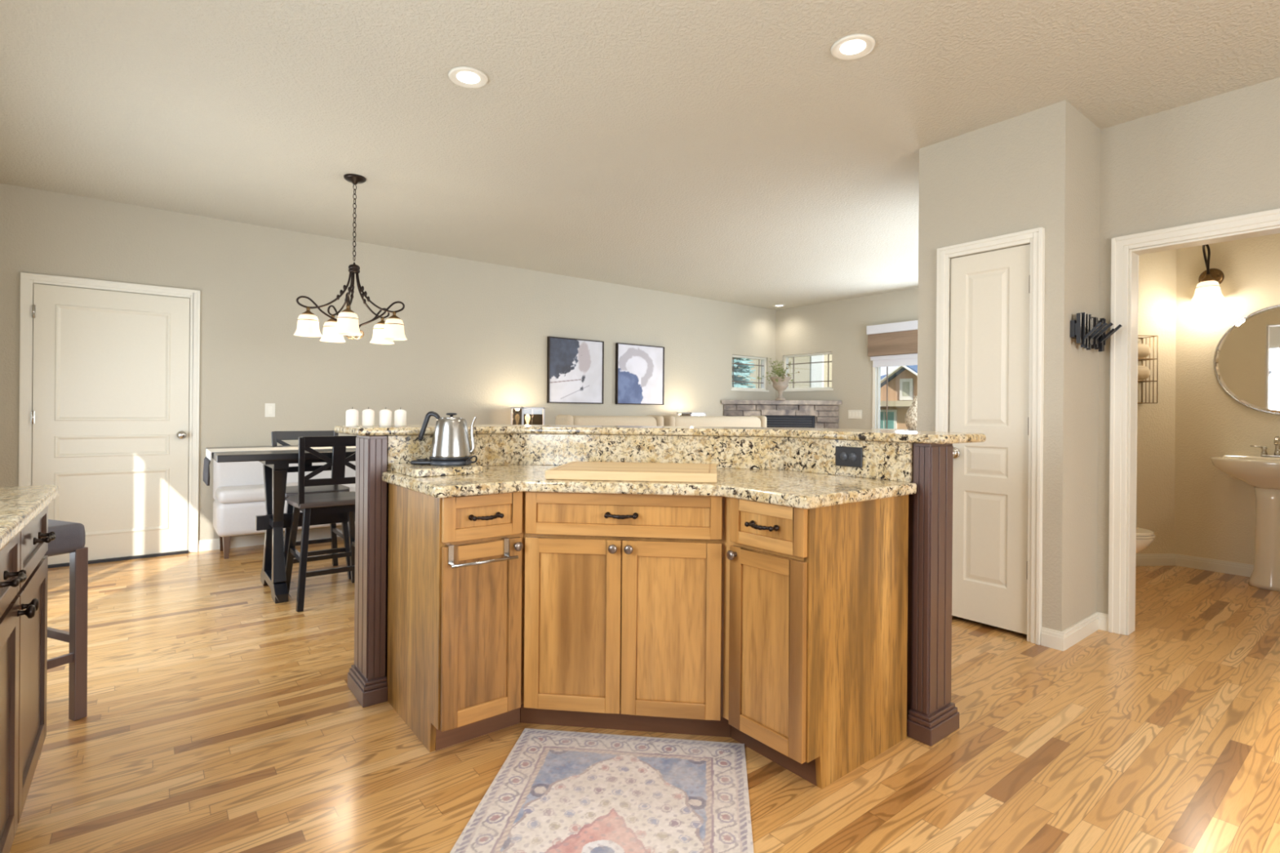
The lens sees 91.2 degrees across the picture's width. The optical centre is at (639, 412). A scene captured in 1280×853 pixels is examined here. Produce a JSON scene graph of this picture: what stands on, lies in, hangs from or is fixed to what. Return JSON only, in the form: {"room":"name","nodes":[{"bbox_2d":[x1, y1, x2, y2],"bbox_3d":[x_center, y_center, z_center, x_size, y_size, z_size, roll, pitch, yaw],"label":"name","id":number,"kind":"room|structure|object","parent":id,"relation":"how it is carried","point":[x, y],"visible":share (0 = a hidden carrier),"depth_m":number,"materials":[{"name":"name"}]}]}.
{"room":"kitchen","nodes":[
{"label":"kitchen","id":0,"kind":"room"},
{"bbox_2d":[0,183,776,550],"bbox_3d":[-1.261,-0.213,7.032,8.600,2.735,0.140,0,0,-38],"label":"wall","id":1,"kind":"structure","parent":0,"point":[477,333],"depth_m":5.75,"materials":[{"name":"beige paint"}]},
{"bbox_2d":[18,271,199,552],"bbox_3d":[-4.003,0.070,4.778,1.053,2.126,0.027,0,0,-38],"label":"trim","id":2,"kind":"structure","parent":1,"relation":"attached to","point":[27,279],"depth_m":4.72,"materials":[{"name":"white paint"}]},
{"bbox_2d":[31,284,189,564],"bbox_3d":[-3.984,0.097,4.748,0.916,2.028,0.088,0,0,-38],"label":"door","id":3,"kind":"structure","parent":1,"relation":"in","point":[109,414],"depth_m":4.77,"materials":[{"name":"white paint"}]},
{"bbox_2d":[47,550,188,568],"bbox_3d":[-4.005,1.123,4.771,0.917,0.020,0.040,0,0,-38],"label":"trim","id":4,"kind":"structure","parent":1,"relation":"attached to","point":[99,561],"depth_m":4.80,"materials":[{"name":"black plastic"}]},
{"bbox_2d":[264,403,275,417],"bbox_3d":[-3.199,-0.017,5.416,0.076,0.118,0.010,0,0,-38],"label":"light switch","id":5,"kind":"object","parent":1,"relation":"attached to","point":[269,411],"visible":1,"depth_m":5.41,"materials":[{"name":"white plastic"}]},
{"bbox_2d":[198,526,342,551],"bbox_3d":[-1.668,1.107,6.622,7.230,0.090,0.014,0,0,-38],"label":"baseboard","id":6,"kind":"structure","parent":1,"relation":"attached to","point":[320,533],"depth_m":5.32,"materials":[{"name":"white paint"}]},
{"bbox_2d":[546,336,604,404],"bbox_3d":[-0.745,-0.477,7.318,0.752,0.752,0.042,0,0,-38],"label":"framed picture","id":7,"kind":"object","parent":1,"relation":"attached to","point":[575,366],"visible":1,"depth_m":7.30,"materials":[{"name":"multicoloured paper"}]},
{"bbox_2d":[615,342,664,404],"bbox_3d":[0.007,-0.471,7.908,0.752,0.752,0.042,0,0,-38],"label":"framed picture","id":8,"kind":"object","parent":1,"relation":"attached to","point":[639,368],"visible":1,"depth_m":7.88,"materials":[{"name":"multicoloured paper"}]},
{"bbox_2d":[732,355,766,390],"bbox_3d":[1.582,-0.575,9.261,0.780,0.495,0.060,0,0,-38],"label":"window","id":9,"kind":"structure","parent":1,"relation":"in","point":[763,359],"depth_m":9.37,"materials":[{"name":"white paint"}]},
{"bbox_2d":[730,388,768,391],"bbox_3d":[1.606,-0.319,9.228,0.820,0.023,0.065,0,0,-38],"label":"trim","id":10,"kind":"structure","parent":1,"relation":"attached to","point":[731,388],"depth_m":9.19,"materials":[{"name":"white paint"}]},
{"bbox_2d":[0,0,1279,310],"bbox_3d":[1.521,-1.618,3.504,8.600,0.120,9.150,0,0,-38],"label":"ceiling","id":11,"kind":"structure","parent":0,"point":[720,150],"depth_m":3.23,"materials":[{"name":"paint"}]},
{"bbox_2d":[293,173,406,344],"bbox_3d":[-1.952,-1.041,4.225,0.670,1.090,0.689,0,0,-38],"label":"chandelier","id":12,"kind":"object","parent":11,"relation":"hanging from","point":[346,324],"visible":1,"depth_m":4.20,"materials":[{"name":"black metal"}]},
{"bbox_2d":[448,66,488,88],"bbox_3d":[-0.808,-1.571,2.947,0.182,0.010,0.182,0,0,-38],"label":"recessed light","id":13,"kind":"object","parent":11,"relation":"in","point":[464,77],"visible":1,"depth_m":2.94,"materials":[{"name":"white paint"}]},
{"bbox_2d":[773,304,785,306],"bbox_3d":[2.029,-1.548,9.123,0.182,0.010,0.182,0,0,-38],"label":"recessed light","id":14,"kind":"object","parent":11,"relation":"in","point":[775,305],"visible":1,"depth_m":9.12,"materials":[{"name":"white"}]},
{"bbox_2d":[831,34,875,60],"bbox_3d":[0.910,-1.557,2.678,0.182,0.010,0.182,0,0,-38],"label":"recessed light","id":15,"kind":"object","parent":11,"relation":"in","point":[853,46],"visible":1,"depth_m":2.67,"materials":[{"name":"white"}]},
{"bbox_2d":[9,536,1279,852],"bbox_3d":[1.498,1.237,3.504,8.600,0.120,9.150,0,0,-38],"label":"floor","id":16,"kind":"structure","parent":0,"point":[223,717],"depth_m":2.18,"materials":[{"name":"brown wood"}]},
{"bbox_2d":[0,532,35,852],"bbox_3d":[-1.575,0.713,1.163,0.624,0.878,0.536,0,0,-38],"label":"base cabinet","id":17,"kind":"object","parent":16,"relation":"on","point":[11,575],"visible":0.98,"depth_m":1.46,"materials":[{"name":"brown wood"}]},
{"bbox_2d":[15,505,56,823],"bbox_3d":[-1.917,0.710,1.598,0.624,0.878,0.558,0,0,-38],"label":"base cabinet","id":18,"kind":"object","parent":16,"relation":"on","point":[35,537],"visible":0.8,"depth_m":1.75,"materials":[{"name":"brown wood"}]},
{"bbox_2d":[0,484,58,551],"bbox_3d":[-1.537,0.254,1.104,0.606,0.039,1.832,0,0,-38],"label":"countertop","id":19,"kind":"structure","parent":18,"relation":"on","point":[19,505],"depth_m":1.59,"materials":[{"name":"beige stone"}]},
{"bbox_2d":[44,519,88,720],"bbox_3d":[-2.320,0.779,2.220,0.350,0.735,0.443,0,0,22],"label":"bar stool","id":20,"kind":"object","parent":16,"relation":"on","point":[70,538],"visible":0.46,"depth_m":2.33,"materials":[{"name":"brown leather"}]},
{"bbox_2d":[204,444,355,603],"bbox_3d":[-1.982,0.695,4.297,1.600,0.908,0.924,0,0,-38],"label":"dining table","id":21,"kind":"object","parent":16,"relation":"on","point":[275,463],"visible":0.49,"depth_m":3.87,"materials":[{"name":"black paint"}]},
{"bbox_2d":[203,446,355,485],"bbox_3d":[-1.979,0.336,4.297,1.656,0.198,0.340,0,0,-38],"label":"table runner","id":22,"kind":"object","parent":21,"relation":"on","point":[207,459],"visible":0.51,"depth_m":3.86,"materials":[{"name":"fabric"}]},
{"bbox_2d":[213,459,355,559],"bbox_3d":[-2.795,0.721,5.413,1.460,0.846,0.470,0,0,-38],"label":"settee","id":23,"kind":"object","parent":16,"relation":"on","point":[238,487],"visible":0.32,"depth_m":4.97,"materials":[{"name":"white leather"}]},
{"bbox_2d":[215,482,297,503],"bbox_3d":[-3.047,0.658,5.148,0.715,0.105,0.365,0,0,-38],"label":"cushion","id":24,"kind":"object","parent":23,"relation":"on","point":[225,492],"depth_m":4.94,"materials":[{"name":"white leather"}]},
{"bbox_2d":[341,483,355,491],"bbox_3d":[-2.477,0.663,5.596,0.715,0.105,0.365,0,0,-38],"label":"cushion","id":25,"kind":"object","parent":23,"relation":"on","point":[352,486],"depth_m":5.37,"materials":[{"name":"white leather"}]},
{"bbox_2d":[271,430,351,579],"bbox_3d":[-2.295,0.644,4.381,0.446,1.012,0.509,0,0,-38],"label":"counter chair","id":26,"kind":"object","parent":16,"relation":"on","point":[276,436],"visible":0.38,"depth_m":4.44,"materials":[{"name":"black paint"}]},
{"bbox_2d":[284,435,356,612],"bbox_3d":[-1.944,0.647,3.926,0.446,1.012,0.509,0,0,-38],"label":"counter chair","id":27,"kind":"object","parent":16,"relation":"on","point":[317,504],"visible":0.73,"depth_m":3.74,"materials":[{"name":"black wood"}]},
{"bbox_2d":[386,483,524,752],"bbox_3d":[-0.688,0.720,2.376,0.338,0.878,0.621,0,0,-38],"label":"base cabinet","id":28,"kind":"object","parent":16,"relation":"on","point":[455,635],"visible":0.98,"depth_m":2.18,"materials":[{"name":"brown wood"}]},
{"bbox_2d":[445,537,518,568],"bbox_3d":[-0.536,0.477,2.136,0.238,0.068,0.058,0,0,-38],"label":"towel bar","id":29,"kind":"object","parent":28,"relation":"attached to","point":[506,540],"visible":1,"depth_m":2.10,"materials":[{"name":"silver metal"}]},
{"bbox_2d":[449,728,753,852],"bbox_3d":[-0.147,1.160,1.249,0.792,0.006,2.002,0,0,7],"label":"area rug","id":30,"kind":"object","parent":16,"relation":"on","point":[554,791],"visible":1,"depth_m":1.87,"materials":[{"name":"fabric"}]},
{"bbox_2d":[555,414,663,426],"bbox_3d":[-0.483,0.594,6.122,1.140,1.135,0.940,0,0,-38],"label":"sofa","id":31,"kind":"object","parent":16,"relation":"on","point":[560,420],"visible":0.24,"depth_m":5.73,"materials":[{"name":"beige fabric"}]},
{"bbox_2d":[520,491,731,737],"bbox_3d":[-0.033,0.726,2.470,1.515,0.878,0.631,0,0,7],"label":"base cabinet","id":32,"kind":"object","parent":16,"relation":"on","point":[624,593],"visible":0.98,"depth_m":2.20,"materials":[{"name":"brown wood"}]},
{"bbox_2d":[382,464,916,509],"bbox_3d":[-0.022,0.266,2.378,2.045,0.039,0.911,0,0,7],"label":"countertop","id":33,"kind":"structure","parent":32,"relation":"on","point":[795,489],"depth_m":2.17,"materials":[{"name":"beige stone"}]},
{"bbox_2d":[391,463,482,477],"bbox_3d":[-0.810,0.225,2.490,0.265,0.029,0.285,0,0,-38],"label":"granite slab","id":34,"kind":"object","parent":33,"relation":"on","point":[413,470],"visible":0.84,"depth_m":2.39,"materials":[{"name":"beige stone"}]},
{"bbox_2d":[410,455,477,466],"bbox_3d":[-0.782,0.191,2.525,0.257,0.038,0.166,0,0,0],"label":"base","id":35,"kind":"object","parent":34,"relation":"on","point":[419,461],"visible":0.95,"depth_m":2.47,"materials":[{"name":"black plastic"}]},
{"bbox_2d":[417,411,476,461],"bbox_3d":[-0.771,0.094,2.533,0.196,0.194,0.169,0,0,37],"label":"gooseneck kettle","id":36,"kind":"object","parent":35,"relation":"on","point":[451,441],"visible":0.97,"depth_m":2.47,"materials":[{"name":"silver metal"}]},
{"bbox_2d":[545,461,716,483],"bbox_3d":[-0.012,0.229,2.438,0.616,0.034,0.430,0,0,7],"label":"cutting board","id":37,"kind":"object","parent":33,"relation":"on","point":[573,470],"visible":1,"depth_m":2.25,"materials":[{"name":"brown wood"}]},
{"bbox_2d":[347,433,959,746],"bbox_3d":[0.003,0.634,2.658,2.437,1.061,0.674,0,0,7],"label":"wall","id":38,"kind":"structure","parent":16,"relation":"on","point":[931,717],"depth_m":2.30,"materials":[{"name":"brown wood"}]},
{"bbox_2d":[386,433,912,481],"bbox_3d":[0.007,0.175,2.621,2.044,0.142,0.434,0,0,8],"label":"backsplash","id":39,"kind":"structure","parent":38,"relation":"attached to","point":[886,460],"depth_m":2.77,"materials":[{"name":"beige stone"}]},
{"bbox_2d":[835,446,862,467],"bbox_3d":[0.820,0.176,2.464,0.011,0.078,0.120,0,0,-38],"label":"wall outlet","id":40,"kind":"object","parent":39,"relation":"attached to","point":[848,456],"visible":1,"depth_m":2.46,"materials":[{"name":"black plastic"}]},
{"bbox_2d":[840,452,847,460],"bbox_3d":[0.806,0.175,2.479,0.003,0.034,0.034,0,0,-38],"label":"socket","id":41,"kind":"object","parent":40,"relation":"attached to","point":[843,455],"depth_m":2.48,"materials":[{"name":"black plastic"}]},
{"bbox_2d":[848,453,856,461],"bbox_3d":[0.830,0.176,2.447,0.003,0.034,0.034,0,0,-38],"label":"socket","id":42,"kind":"object","parent":40,"relation":"attached to","point":[852,456],"depth_m":2.44,"materials":[{"name":"black plastic"}]},
{"bbox_2d":[334,424,986,444],"bbox_3d":[0.013,0.087,2.755,2.697,0.032,0.908,0,0,8],"label":"bar","id":43,"kind":"object","parent":38,"relation":"on","point":[896,436],"visible":0.99,"depth_m":2.72,"materials":[{"name":"beige stone"}]},
{"bbox_2d":[346,408,358,426],"bbox_3d":[-1.223,0.019,2.663,0.049,0.082,0.049,0,0,-38],"label":"pillar candle","id":44,"kind":"object","parent":43,"relation":"on","point":[352,415],"visible":0.93,"depth_m":2.64,"materials":[{"name":"white wax"}]},
{"bbox_2d":[361,407,374,426],"bbox_3d":[-1.165,0.019,2.687,0.049,0.082,0.049,0,0,-38],"label":"pillar candle","id":45,"kind":"object","parent":43,"relation":"on","point":[368,415],"visible":0.91,"depth_m":2.67,"materials":[{"name":"white wax"}]},
{"bbox_2d":[379,407,391,426],"bbox_3d":[-1.101,0.020,2.711,0.049,0.082,0.049,0,0,-38],"label":"pillar candle","id":46,"kind":"object","parent":43,"relation":"on","point":[385,415],"visible":0.93,"depth_m":2.69,"materials":[{"name":"white wax"}]},
{"bbox_2d":[394,408,406,426],"bbox_3d":[-1.045,0.021,2.733,0.049,0.082,0.049,0,0,-38],"label":"pillar candle","id":47,"kind":"object","parent":43,"relation":"on","point":[400,415],"visible":0.91,"depth_m":2.71,"materials":[{"name":"white wax"}]},
{"bbox_2d":[662,415,766,426],"bbox_3d":[0.577,0.602,6.954,1.475,1.135,0.940,0,0,-38],"label":"sofa","id":48,"kind":"object","parent":16,"relation":"on","point":[668,420],"visible":0.2,"depth_m":6.56,"materials":[{"name":"beige fabric"}]},
{"bbox_2d":[721,400,841,428],"bbox_3d":[2.004,0.509,9.115,1.640,1.345,0.827,0,0,7],"label":"fireplace","id":49,"kind":"object","parent":16,"relation":"on","point":[778,413],"visible":0.3,"depth_m":8.73,"materials":[{"name":"stone"}]},
{"bbox_2d":[756,357,799,399],"bbox_3d":[1.921,-0.468,8.776,0.409,0.605,0.556,0,0,-38],"label":"urn","id":50,"kind":"object","parent":49,"relation":"on","point":[780,383],"visible":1,"depth_m":8.66,"materials":[{"name":"stone"}]},
{"bbox_2d":[766,417,812,426],"bbox_3d":[2.070,0.136,8.737,0.650,0.121,0.010,0,0,7],"label":"vent grille","id":51,"kind":"object","parent":49,"relation":"attached to","point":[771,421],"depth_m":8.74,"materials":[{"name":"grey plastic"}]},
{"bbox_2d":[723,494,908,788],"bbox_3d":[0.595,0.731,2.210,0.636,0.878,0.385,0,0,-38],"label":"base cabinet","id":52,"kind":"object","parent":16,"relation":"on","point":[815,623],"visible":0.98,"depth_m":2.03,"materials":[{"name":"brown wood"}]},
{"bbox_2d":[1135,527,1155,554],"bbox_3d":[3.022,0.797,4.215,0.440,0.785,0.700,0,0,-38],"label":"toilet","id":53,"kind":"object","parent":16,"relation":"on","point":[1144,537],"visible":0.09,"depth_m":3.93,"materials":[{"name":"white ceramic"}]},
{"bbox_2d":[1210,454,1279,591],"bbox_3d":[4.345,0.758,4.294,0.507,0.885,0.650,0,0,-38],"label":"pedestal sink","id":54,"kind":"object","parent":16,"relation":"on","point":[1261,473],"visible":1,"depth_m":4.25,"materials":[{"name":"white ceramic"}]},
{"bbox_2d":[1210,456,1279,489],"bbox_3d":[4.327,0.422,4.277,0.454,0.196,0.650,0,0,-38],"label":"basin","id":55,"kind":"object","parent":54,"relation":"in","point":[1261,473],"depth_m":4.25,"materials":[{"name":"white ceramic"}]},
{"bbox_2d":[1249,435,1279,457],"bbox_3d":[4.446,0.241,4.370,0.125,0.148,0.281,0,0,-38],"label":"faucet","id":56,"kind":"object","parent":54,"relation":"on","point":[1277,439],"visible":1,"depth_m":4.39,"materials":[{"name":"silver metal"}]},
{"bbox_3d":[3.330,0.709,7.006,0.340,0.965,1.200,0,0,-38],"label":"console table","id":57,"kind":"object","parent":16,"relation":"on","visible":0},
{"bbox_2d":[904,395,917,431],"bbox_3d":[3.170,0.020,7.168,0.256,0.410,0.256,0,0,-38],"label":"mosaic vase","id":58,"kind":"object","parent":57,"relation":"on","point":[910,420],"visible":0.42,"depth_m":7.11,"materials":[{"name":"ceramic"}]},
{"bbox_3d":[-1.192,0.845,6.609,0.440,0.620,0.400,0,0,-38],"label":"side table","id":59,"kind":"object","parent":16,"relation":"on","visible":0},
{"bbox_2d":[511,407,544,425],"bbox_3d":[-1.187,0.243,6.609,0.260,0.585,0.260,0,0,-38],"label":"table lamp","id":60,"kind":"object","parent":59,"relation":"on","point":[519,415],"visible":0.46,"depth_m":6.52,"materials":[{"name":"grey metal"}]},
{"bbox_3d":[0.656,0.860,8.061,0.440,0.620,0.400,0,0,-38],"label":"side table","id":61,"kind":"object","parent":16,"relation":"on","visible":0},
{"bbox_2d":[677,412,706,416],"bbox_3d":[0.661,0.278,8.061,0.260,0.545,0.260,0,0,-38],"label":"table lamp","id":62,"kind":"object","parent":61,"relation":"on","point":[679,414],"visible":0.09,"depth_m":7.97,"materials":[{"name":"grey metal"}]},
{"bbox_2d":[775,288,918,429],"bbox_3d":[3.454,-0.175,7.886,0.130,2.735,4.340,0,0,-38],"label":"wall","id":63,"kind":"structure","parent":0,"point":[839,327],"depth_m":8.60,"materials":[{"name":"beige paint"}]},
{"bbox_2d":[784,351,831,390],"bbox_3d":[2.473,-0.588,9.147,0.060,0.525,0.870,0,0,-38],"label":"window","id":64,"kind":"structure","parent":63,"relation":"in","point":[786,357],"depth_m":9.19,"materials":[{"name":"white paint"}]},
{"bbox_2d":[782,388,833,391],"bbox_3d":[2.437,-0.317,9.121,0.065,0.023,0.910,0,0,-38],"label":"trim","id":65,"kind":"structure","parent":63,"relation":"attached to","point":[825,388],"depth_m":9.05,"materials":[{"name":"white paint"}]},
{"bbox_2d":[848,409,862,418],"bbox_3d":[2.908,0.030,8.464,0.009,0.112,0.200,0,0,-38],"label":"light switch","id":66,"kind":"object","parent":63,"relation":"attached to","point":[852,414],"visible":1,"depth_m":8.46,"materials":[{"name":"white plastic"}]},
{"bbox_2d":[875,366,888,428],"bbox_3d":[3.627,0.044,7.670,0.060,1.700,1.585,0,0,-38],"label":"window","id":67,"kind":"structure","parent":63,"relation":"in","point":[878,369],"depth_m":8.26,"materials":[{"name":"white paint"}]},
{"bbox_2d":[871,367,908,431],"bbox_3d":[3.577,0.044,7.609,0.045,1.700,1.650,0,0,-38],"label":"trim","id":68,"kind":"structure","parent":63,"relation":"attached to","point":[874,369],"depth_m":8.23,"materials":[{"name":"white paint"}]},
{"bbox_2d":[866,320,917,356],"bbox_3d":[3.544,-0.925,7.564,0.105,0.398,1.730,0,0,-38],"label":"window valance","id":69,"kind":"object","parent":63,"relation":"attached to","point":[896,338],"visible":0.47,"depth_m":7.93,"materials":[{"name":"brown wood"}]},
{"bbox_2d":[870,353,917,367],"bbox_3d":[3.544,-0.651,7.597,0.050,0.140,1.620,0,0,-38],"label":"roller blind","id":70,"kind":"structure","parent":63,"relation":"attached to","point":[902,359],"depth_m":7.97,"materials":[{"name":"white fabric"}]},
{"bbox_2d":[916,99,1073,631],"bbox_3d":[1.914,-0.187,3.442,0.100,2.735,0.753,0,0,-38],"label":"wall","id":71,"kind":"structure","parent":0,"point":[1014,175],"depth_m":3.24,"materials":[{"name":"beige paint"}]},
{"bbox_2d":[949,244,1030,634],"bbox_3d":[1.879,0.140,3.393,0.112,2.024,0.428,0,0,-38],"label":"door","id":72,"kind":"structure","parent":71,"relation":"in","point":[989,385],"depth_m":3.39,"materials":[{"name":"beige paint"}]},
{"bbox_2d":[935,227,1044,644],"bbox_3d":[1.873,0.120,3.393,0.027,2.121,0.548,0,0,-38],"label":"trim","id":73,"kind":"structure","parent":71,"relation":"attached to","point":[1036,237],"depth_m":3.21,"materials":[{"name":"white paint"}]},
{"bbox_2d":[1040,611,1108,651],"bbox_3d":[2.082,1.137,3.543,0.534,0.090,0.810,0,0,-38],"label":"baseboard","id":74,"kind":"structure","parent":71,"relation":"attached to","point":[1064,640],"depth_m":3.19,"materials":[{"name":"white paint"}]},
{"bbox_2d":[1068,106,1100,627],"bbox_3d":[2.320,-0.184,3.346,0.420,2.735,0.100,0,0,-38],"label":"wall","id":75,"kind":"structure","parent":0,"point":[1086,135],"depth_m":3.30,"materials":[{"name":"beige paint"}]},
{"bbox_2d":[1070,312,1122,351],"bbox_3d":[2.367,-0.414,3.240,0.400,0.185,0.122,0,0,-38],"label":"wall decor","id":76,"kind":"object","parent":75,"relation":"attached to","point":[1088,331],"visible":1,"depth_m":3.18,"materials":[{"name":"black metal"}]},
{"bbox_2d":[1136,248,1176,554],"bbox_3d":[3.711,-0.173,4.878,0.800,2.735,0.552,0,0,-38],"label":"wall","id":77,"kind":"structure","parent":0,"point":[1157,307],"depth_m":4.90,"materials":[{"name":"paint"}]},
{"bbox_2d":[1137,335,1158,404],"bbox_3d":[3.775,-0.325,4.812,0.306,0.516,0.137,0,0,-3],"label":"wire shelf","id":78,"kind":"object","parent":77,"relation":"attached to","point":[1145,359],"visible":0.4,"depth_m":4.79,"materials":[{"name":"brown metal"}]},
{"bbox_2d":[1137,343,1150,358],"bbox_3d":[3.771,-0.470,4.811,0.265,0.112,0.116,0,0,-3],"label":"rolled towel","id":79,"kind":"object","parent":78,"relation":"on","point":[1144,350],"visible":0.39,"depth_m":4.76,"materials":[{"name":"white fabric"}]},
{"bbox_2d":[1137,365,1150,380],"bbox_3d":[3.769,-0.302,4.811,0.265,0.112,0.116,0,0,-3],"label":"rolled towel","id":80,"kind":"object","parent":78,"relation":"on","point":[1144,372],"visible":0.42,"depth_m":4.76,"materials":[{"name":"white fabric"}]},
{"bbox_2d":[1096,77,1279,613],"bbox_3d":[3.696,-0.173,2.030,0.120,2.735,3.870,0,0,-38],"label":"wall","id":81,"kind":"structure","parent":0,"point":[1218,157],"depth_m":3.18,"materials":[{"name":"beige paint"}]},
{"bbox_2d":[1107,208,1279,635],"bbox_3d":[2.869,0.127,3.061,0.144,2.128,0.920,0,0,-38],"label":"trim","id":82,"kind":"structure","parent":81,"relation":"attached to","point":[1124,307],"depth_m":3.34,"materials":[{"name":"white paint"}]},
{"bbox_2d":[1173,233,1279,564],"bbox_3d":[4.648,-0.165,4.413,0.100,2.735,2.403,0,0,-38],"label":"wall","id":83,"kind":"structure","parent":0,"point":[1215,510],"depth_m":4.72,"materials":[{"name":"paint"}]},
{"bbox_2d":[1135,553,1253,577],"bbox_3d":[3.887,1.151,4.332,3.188,0.090,1.241,0,0,11],"label":"baseboard","id":84,"kind":"structure","parent":83,"relation":"attached to","point":[1145,559],"depth_m":4.80,"materials":[{"name":"white paint"}]},
{"bbox_2d":[1191,244,1224,301],"bbox_3d":[4.248,-1.057,4.683,0.207,0.422,0.184,0,0,-38],"label":"wall sconce","id":85,"kind":"object","parent":83,"relation":"attached to","point":[1208,288],"visible":0.96,"depth_m":4.67,"materials":[{"name":"white glass"}]},
{"bbox_2d":[1213,304,1279,414],"bbox_3d":[4.572,-0.373,4.420,0.013,0.788,0.788,0,0,-38],"label":"round mirror","id":86,"kind":"object","parent":83,"relation":"attached to","point":[1246,358],"visible":1,"depth_m":4.55,"materials":[{"name":"silver metal"}]},
{"label":"outside","id":87,"kind":"structure","parent":0,"visible":0},
{"bbox_3d":[1.339,1.576,11.233,44.000,0.200,44.000,0,0,-38],"label":"ground","id":88,"kind":"structure","parent":87,"visible":0},
{"bbox_2d":[732,357,755,388],"bbox_3d":[1.829,-0.620,13.032,1.666,4.200,1.669,0,0,15],"label":"spruce tree","id":89,"kind":"object","parent":88,"relation":"on","point":[745,368],"visible":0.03,"depth_m":12.92,"materials":[{"name":"green plant"}]},
{"bbox_2d":[732,354,831,388],"bbox_3d":[3.538,-0.707,16.632,2.900,4.400,5.400,0,0,-38],"label":"house","id":90,"kind":"structure","parent":88,"relation":"on","point":[811,371],"depth_m":14.51,"materials":[{"name":"beige paint"}]},
{"bbox_2d":[880,364,917,429],"bbox_3d":[8.450,-0.002,18.264,6.550,3.070,4.908,0,0,-38],"label":"house","id":91,"kind":"structure","parent":88,"relation":"on","point":[903,380],"depth_m":15.87,"materials":[{"name":"orange"}]},
{"bbox_2d":[899,377,913,399],"bbox_3d":[6.692,-0.571,15.728,0.045,0.540,0.340,0,0,-38],"label":"window","id":92,"kind":"structure","parent":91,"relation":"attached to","point":[906,384],"depth_m":15.70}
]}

